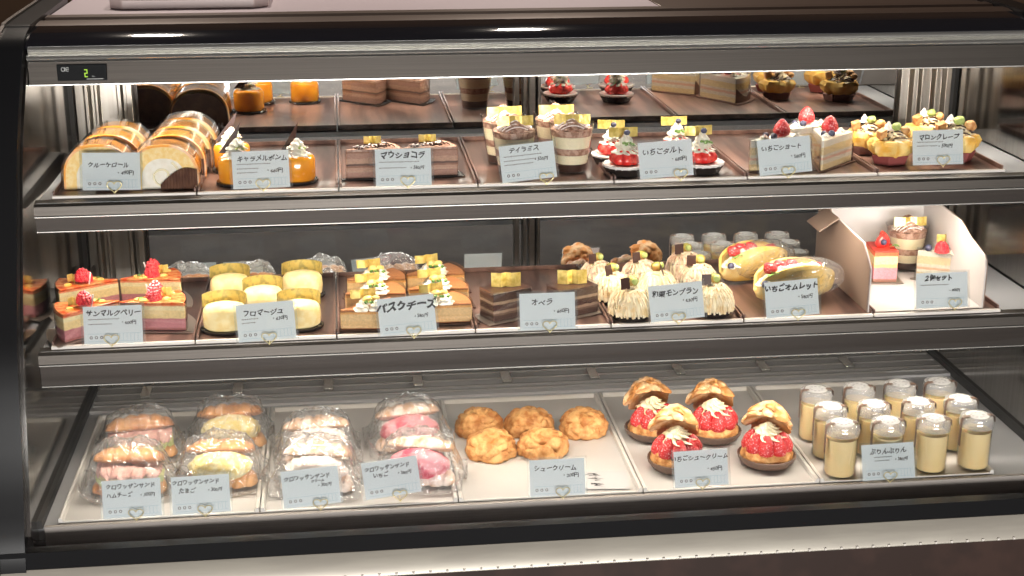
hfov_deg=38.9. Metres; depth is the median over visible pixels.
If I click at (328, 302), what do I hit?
serving tray
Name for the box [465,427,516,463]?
cream puff
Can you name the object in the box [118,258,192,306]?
slice
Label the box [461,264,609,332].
serving tray
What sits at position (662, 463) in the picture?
paper cup
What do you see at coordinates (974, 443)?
jar
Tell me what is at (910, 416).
jar
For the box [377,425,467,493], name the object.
sandwich
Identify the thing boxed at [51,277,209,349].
serving tray
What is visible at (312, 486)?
price card
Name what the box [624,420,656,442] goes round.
paper cup
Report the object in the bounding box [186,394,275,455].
sandwich
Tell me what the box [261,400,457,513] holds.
serving tray
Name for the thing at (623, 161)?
tart
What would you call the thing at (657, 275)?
cake
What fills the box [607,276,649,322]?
cake
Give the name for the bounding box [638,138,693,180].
price card
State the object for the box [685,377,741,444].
cream puff
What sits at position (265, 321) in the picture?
price card
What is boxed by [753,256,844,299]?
cake
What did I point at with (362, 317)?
cheesecake slice
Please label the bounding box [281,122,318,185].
caramel mousse
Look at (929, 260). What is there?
cake
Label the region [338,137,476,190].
serving tray
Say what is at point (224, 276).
cheesecake
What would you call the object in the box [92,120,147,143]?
cake slice
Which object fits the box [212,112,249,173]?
caramel mousse
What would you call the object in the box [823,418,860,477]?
jar
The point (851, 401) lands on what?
jar
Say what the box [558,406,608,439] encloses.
cream puff
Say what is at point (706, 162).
tart
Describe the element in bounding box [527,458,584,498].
price card
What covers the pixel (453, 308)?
cheesecake slice
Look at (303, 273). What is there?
cheesecake
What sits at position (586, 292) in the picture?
chocolate cake
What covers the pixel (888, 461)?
price card
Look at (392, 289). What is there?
cheesecake slice
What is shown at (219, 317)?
cheesecake
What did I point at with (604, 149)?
tart
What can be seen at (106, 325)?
price card
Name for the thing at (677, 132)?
tart
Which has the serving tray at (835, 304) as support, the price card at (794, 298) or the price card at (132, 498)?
the price card at (794, 298)
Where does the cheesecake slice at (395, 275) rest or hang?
on the serving tray at (342, 277)
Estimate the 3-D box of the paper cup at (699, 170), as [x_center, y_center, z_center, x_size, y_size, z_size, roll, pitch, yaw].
[0.273,-0.174,2.093,0.064,0.013,0.065,-5,18,-15]
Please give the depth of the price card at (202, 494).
1.95 m
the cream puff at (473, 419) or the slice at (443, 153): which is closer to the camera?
the slice at (443, 153)
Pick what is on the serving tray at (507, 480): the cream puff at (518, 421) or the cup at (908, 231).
the cream puff at (518, 421)
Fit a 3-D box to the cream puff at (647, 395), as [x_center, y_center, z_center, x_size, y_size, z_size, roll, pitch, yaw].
[0.213,0.183,2.199,0.087,0.090,0.085,9,20,26]
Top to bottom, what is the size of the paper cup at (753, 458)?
0.016 m
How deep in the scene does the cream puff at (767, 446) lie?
2.09 m
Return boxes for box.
[807,205,987,312]
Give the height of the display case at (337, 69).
1.294 m
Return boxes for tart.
[591,120,624,163]
[602,127,639,177]
[661,116,689,140]
[685,125,724,175]
[847,114,886,154]
[867,121,912,165]
[905,108,947,138]
[935,114,981,162]
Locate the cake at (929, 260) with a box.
[910,234,953,279]
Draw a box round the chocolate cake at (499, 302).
[475,272,531,326]
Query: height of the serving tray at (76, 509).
0.010 m
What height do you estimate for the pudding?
0.071 m
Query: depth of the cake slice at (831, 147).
2.12 m
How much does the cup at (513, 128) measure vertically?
0.087 m
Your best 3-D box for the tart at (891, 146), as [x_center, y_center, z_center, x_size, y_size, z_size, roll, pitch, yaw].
[0.560,-0.216,2.142,0.072,0.063,0.062,-5,18,-16]
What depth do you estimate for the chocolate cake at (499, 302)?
2.04 m
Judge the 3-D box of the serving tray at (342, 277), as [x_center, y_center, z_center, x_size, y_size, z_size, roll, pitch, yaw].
[-0.161,0.019,2.121,0.188,0.010,0.280,-2,18,-6]
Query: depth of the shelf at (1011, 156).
2.04 m
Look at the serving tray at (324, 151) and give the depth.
2.08 m
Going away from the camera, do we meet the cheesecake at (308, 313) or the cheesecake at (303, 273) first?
the cheesecake at (308, 313)
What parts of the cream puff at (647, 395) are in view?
puff lid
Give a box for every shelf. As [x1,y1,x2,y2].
[38,141,1023,203]
[43,266,1023,351]
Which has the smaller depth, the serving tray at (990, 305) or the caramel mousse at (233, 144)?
the caramel mousse at (233, 144)
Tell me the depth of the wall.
4.31 m
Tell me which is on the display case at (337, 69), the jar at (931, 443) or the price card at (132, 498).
the price card at (132, 498)
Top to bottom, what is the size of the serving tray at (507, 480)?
0.010 m
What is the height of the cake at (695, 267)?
0.058 m
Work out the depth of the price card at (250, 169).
1.98 m
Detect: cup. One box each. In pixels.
[161,168,197,189]
[198,158,204,174]
[480,104,525,162]
[490,113,537,172]
[533,102,574,141]
[548,112,594,171]
[592,156,607,163]
[603,166,639,177]
[611,314,649,322]
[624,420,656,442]
[647,451,673,474]
[693,165,722,175]
[695,424,741,444]
[705,312,730,318]
[737,445,795,470]
[886,214,929,269]
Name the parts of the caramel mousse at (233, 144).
plate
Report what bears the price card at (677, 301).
on the display case at (337, 69)
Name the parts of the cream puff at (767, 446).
puff lid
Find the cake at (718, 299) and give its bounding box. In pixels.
[702,273,734,318]
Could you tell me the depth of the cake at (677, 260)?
2.21 m
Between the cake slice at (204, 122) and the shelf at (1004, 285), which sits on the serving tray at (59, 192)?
the cake slice at (204, 122)
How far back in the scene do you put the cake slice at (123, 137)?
2.05 m
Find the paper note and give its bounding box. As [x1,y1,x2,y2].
[585,471,629,489]
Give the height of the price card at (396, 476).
0.064 m
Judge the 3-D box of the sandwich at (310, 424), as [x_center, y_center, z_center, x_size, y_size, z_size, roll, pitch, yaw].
[-0.285,0.213,2.119,0.135,0.082,0.095,-3,18,-10]
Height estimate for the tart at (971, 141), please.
0.069 m
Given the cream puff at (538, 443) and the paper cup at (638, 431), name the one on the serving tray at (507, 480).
the cream puff at (538, 443)
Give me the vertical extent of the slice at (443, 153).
0.057 m
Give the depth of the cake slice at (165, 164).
1.99 m
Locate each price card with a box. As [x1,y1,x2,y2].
[82,150,140,193]
[82,302,143,346]
[101,477,161,520]
[168,474,232,516]
[229,147,292,191]
[233,298,297,344]
[278,465,340,510]
[361,455,422,501]
[372,146,433,187]
[375,292,438,338]
[496,141,556,184]
[517,291,575,332]
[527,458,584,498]
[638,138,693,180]
[647,280,704,324]
[671,448,728,489]
[757,135,811,177]
[764,276,818,319]
[861,442,914,482]
[910,127,962,166]
[916,269,968,310]
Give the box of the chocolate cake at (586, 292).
[547,269,601,318]
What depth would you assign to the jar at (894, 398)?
2.20 m
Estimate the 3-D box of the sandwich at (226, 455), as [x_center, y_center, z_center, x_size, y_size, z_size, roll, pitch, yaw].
[-0.410,0.238,2.038,0.134,0.083,0.093,-1,18,-3]
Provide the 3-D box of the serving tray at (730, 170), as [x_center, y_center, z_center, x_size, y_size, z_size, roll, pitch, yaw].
[0.221,-0.201,2.194,0.190,0.010,0.304,-2,18,-6]
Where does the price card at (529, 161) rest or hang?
on the display case at (337, 69)
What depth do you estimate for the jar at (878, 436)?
2.07 m
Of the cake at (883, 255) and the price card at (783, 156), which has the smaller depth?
the price card at (783, 156)
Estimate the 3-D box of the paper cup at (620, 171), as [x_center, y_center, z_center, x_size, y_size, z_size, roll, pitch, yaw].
[0.162,-0.170,2.081,0.064,0.013,0.065,-2,18,-6]
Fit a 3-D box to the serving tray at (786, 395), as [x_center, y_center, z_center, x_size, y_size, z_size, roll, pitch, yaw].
[0.544,0.215,2.241,0.257,0.010,0.360,-2,18,-6]
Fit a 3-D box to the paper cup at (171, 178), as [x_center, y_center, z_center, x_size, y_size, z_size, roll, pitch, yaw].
[-0.480,-0.168,2.004,0.092,0.056,0.047,-2,18,-6]
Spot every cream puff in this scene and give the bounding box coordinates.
[455,406,503,438]
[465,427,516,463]
[503,405,554,438]
[517,427,569,459]
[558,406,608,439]
[622,376,671,442]
[647,403,702,474]
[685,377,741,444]
[737,400,795,470]
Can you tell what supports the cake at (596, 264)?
on the serving tray at (735, 316)
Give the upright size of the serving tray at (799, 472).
0.010 m
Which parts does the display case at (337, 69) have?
frame, post, mirror door, black rail, rail plate, trim, black glass, header moulding, header panel, mirror door, post, frame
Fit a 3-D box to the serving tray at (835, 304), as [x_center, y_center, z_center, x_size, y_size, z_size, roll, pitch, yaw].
[0.405,-0.002,2.186,0.188,0.010,0.280,-2,18,-6]
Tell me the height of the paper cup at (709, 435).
0.016 m
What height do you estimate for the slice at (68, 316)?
0.065 m
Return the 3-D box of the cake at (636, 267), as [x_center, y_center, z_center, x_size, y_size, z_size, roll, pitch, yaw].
[0.193,-0.029,2.181,0.061,0.057,0.061,-7,19,-21]
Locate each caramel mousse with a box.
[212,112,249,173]
[216,123,247,187]
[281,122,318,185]
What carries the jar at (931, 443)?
on the serving tray at (786, 395)
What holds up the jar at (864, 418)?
on the serving tray at (786, 395)
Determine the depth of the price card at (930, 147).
2.12 m
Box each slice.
[46,290,119,347]
[49,267,119,320]
[61,139,130,189]
[81,129,139,151]
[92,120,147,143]
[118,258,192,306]
[120,280,197,333]
[127,139,203,190]
[143,130,210,177]
[151,121,214,167]
[159,113,220,143]
[336,287,389,331]
[341,136,402,180]
[342,258,408,298]
[345,272,405,307]
[403,134,464,177]
[406,253,471,293]
[408,267,475,307]
[418,282,479,325]
[747,119,816,172]
[790,106,823,144]
[810,115,855,172]
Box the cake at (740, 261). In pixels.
[719,239,794,280]
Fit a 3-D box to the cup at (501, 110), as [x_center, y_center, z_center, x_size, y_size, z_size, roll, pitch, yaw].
[-0.013,-0.229,2.143,0.068,0.087,0.068,-5,18,-14]
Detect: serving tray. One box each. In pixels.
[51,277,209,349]
[52,177,197,198]
[58,407,269,524]
[110,0,269,9]
[196,272,335,343]
[197,140,337,194]
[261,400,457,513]
[337,269,474,337]
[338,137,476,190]
[440,393,641,502]
[460,135,612,186]
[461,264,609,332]
[579,261,742,326]
[590,132,746,183]
[599,386,818,492]
[704,256,872,321]
[707,129,876,179]
[751,380,993,483]
[813,256,1000,316]
[838,127,1004,175]
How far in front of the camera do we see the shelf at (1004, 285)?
2.03 m
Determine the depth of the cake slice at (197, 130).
2.11 m
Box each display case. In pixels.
[0,0,1023,575]
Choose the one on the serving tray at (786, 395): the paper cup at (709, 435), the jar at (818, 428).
the jar at (818, 428)
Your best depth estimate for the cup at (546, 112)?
2.13 m
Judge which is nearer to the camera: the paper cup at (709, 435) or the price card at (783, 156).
the price card at (783, 156)
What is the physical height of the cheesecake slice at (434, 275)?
0.054 m
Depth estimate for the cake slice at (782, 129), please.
2.09 m
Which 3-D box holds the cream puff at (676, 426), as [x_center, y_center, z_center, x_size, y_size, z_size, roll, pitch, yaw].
[0.238,0.217,2.092,0.085,0.090,0.087,-15,23,-38]
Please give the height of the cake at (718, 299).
0.059 m
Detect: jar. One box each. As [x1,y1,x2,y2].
[798,385,833,440]
[811,401,848,458]
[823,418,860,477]
[841,382,875,434]
[855,399,891,454]
[870,415,906,444]
[881,379,917,432]
[899,397,936,452]
[914,413,951,474]
[921,377,956,427]
[942,394,978,452]
[956,410,995,471]
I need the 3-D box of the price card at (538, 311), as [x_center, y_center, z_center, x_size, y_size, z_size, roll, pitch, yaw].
[0.048,0.032,1.990,0.083,0.056,0.025,-2,18,-6]
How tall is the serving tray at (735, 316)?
0.010 m
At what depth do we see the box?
2.17 m
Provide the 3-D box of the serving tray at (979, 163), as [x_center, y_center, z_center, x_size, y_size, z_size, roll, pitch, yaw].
[0.604,-0.215,2.238,0.190,0.010,0.304,-2,18,-6]
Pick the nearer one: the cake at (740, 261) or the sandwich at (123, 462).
the sandwich at (123, 462)
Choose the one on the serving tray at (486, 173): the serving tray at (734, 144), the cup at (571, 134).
the cup at (571, 134)
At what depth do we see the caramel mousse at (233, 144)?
2.01 m
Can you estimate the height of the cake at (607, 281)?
0.058 m
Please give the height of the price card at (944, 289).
0.056 m
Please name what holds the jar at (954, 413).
on the serving tray at (786, 395)
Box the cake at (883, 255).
[866,230,903,283]
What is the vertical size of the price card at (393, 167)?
0.056 m
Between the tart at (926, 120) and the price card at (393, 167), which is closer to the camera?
the price card at (393, 167)
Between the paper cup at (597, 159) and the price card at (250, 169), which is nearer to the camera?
the price card at (250, 169)
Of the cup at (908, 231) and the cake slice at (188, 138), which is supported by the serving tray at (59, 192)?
the cake slice at (188, 138)
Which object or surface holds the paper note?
on the serving tray at (507, 480)
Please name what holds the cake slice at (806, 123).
on the serving tray at (734, 144)
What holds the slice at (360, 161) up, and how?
on the serving tray at (469, 181)
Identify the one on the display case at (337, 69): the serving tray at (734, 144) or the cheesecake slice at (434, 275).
the serving tray at (734, 144)
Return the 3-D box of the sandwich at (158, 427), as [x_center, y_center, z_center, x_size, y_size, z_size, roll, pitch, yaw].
[-0.546,0.208,2.127,0.134,0.086,0.092,-5,18,-14]
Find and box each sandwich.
[78,434,180,502]
[94,402,186,465]
[171,427,269,496]
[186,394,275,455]
[268,430,363,499]
[272,406,363,470]
[362,391,454,459]
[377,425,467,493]
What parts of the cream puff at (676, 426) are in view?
puff lid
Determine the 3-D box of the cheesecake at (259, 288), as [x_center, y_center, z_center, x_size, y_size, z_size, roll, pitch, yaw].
[-0.356,0.011,2.075,0.064,0.047,0.050,-2,18,-6]
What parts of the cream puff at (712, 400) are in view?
puff lid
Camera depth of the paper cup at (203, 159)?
2.05 m
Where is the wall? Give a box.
[0,0,1023,25]
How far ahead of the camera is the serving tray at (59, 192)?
1.97 m
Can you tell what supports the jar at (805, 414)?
on the serving tray at (786, 395)
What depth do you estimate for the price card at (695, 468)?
2.03 m
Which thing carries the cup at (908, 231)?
in the box
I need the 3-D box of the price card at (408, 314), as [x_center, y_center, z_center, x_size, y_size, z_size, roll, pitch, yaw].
[-0.143,0.036,1.965,0.087,0.062,0.025,-2,18,-6]
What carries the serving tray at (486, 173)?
on the display case at (337, 69)
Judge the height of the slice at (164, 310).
0.066 m
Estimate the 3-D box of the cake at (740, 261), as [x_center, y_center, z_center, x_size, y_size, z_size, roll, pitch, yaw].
[0.374,-0.043,2.211,0.142,0.062,0.055,-9,20,-27]
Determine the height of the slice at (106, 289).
0.065 m
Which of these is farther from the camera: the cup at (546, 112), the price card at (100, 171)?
the cup at (546, 112)
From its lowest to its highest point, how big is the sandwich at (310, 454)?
0.085 m
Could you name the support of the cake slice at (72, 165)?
on the serving tray at (59, 192)
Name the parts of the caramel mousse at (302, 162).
plate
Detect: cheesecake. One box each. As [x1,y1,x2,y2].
[201,289,246,335]
[209,263,249,290]
[242,275,282,303]
[277,288,323,332]
[281,259,324,297]
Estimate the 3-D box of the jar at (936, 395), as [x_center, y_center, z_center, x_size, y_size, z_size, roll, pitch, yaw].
[0.652,0.179,2.224,0.051,0.082,0.049,-3,18,-9]
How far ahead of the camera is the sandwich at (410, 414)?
2.15 m
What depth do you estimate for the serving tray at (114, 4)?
2.21 m
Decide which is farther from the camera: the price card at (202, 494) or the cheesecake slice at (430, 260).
the cheesecake slice at (430, 260)
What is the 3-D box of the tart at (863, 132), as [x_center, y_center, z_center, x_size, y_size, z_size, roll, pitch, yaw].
[0.541,-0.235,2.208,0.068,0.060,0.059,1,18,3]

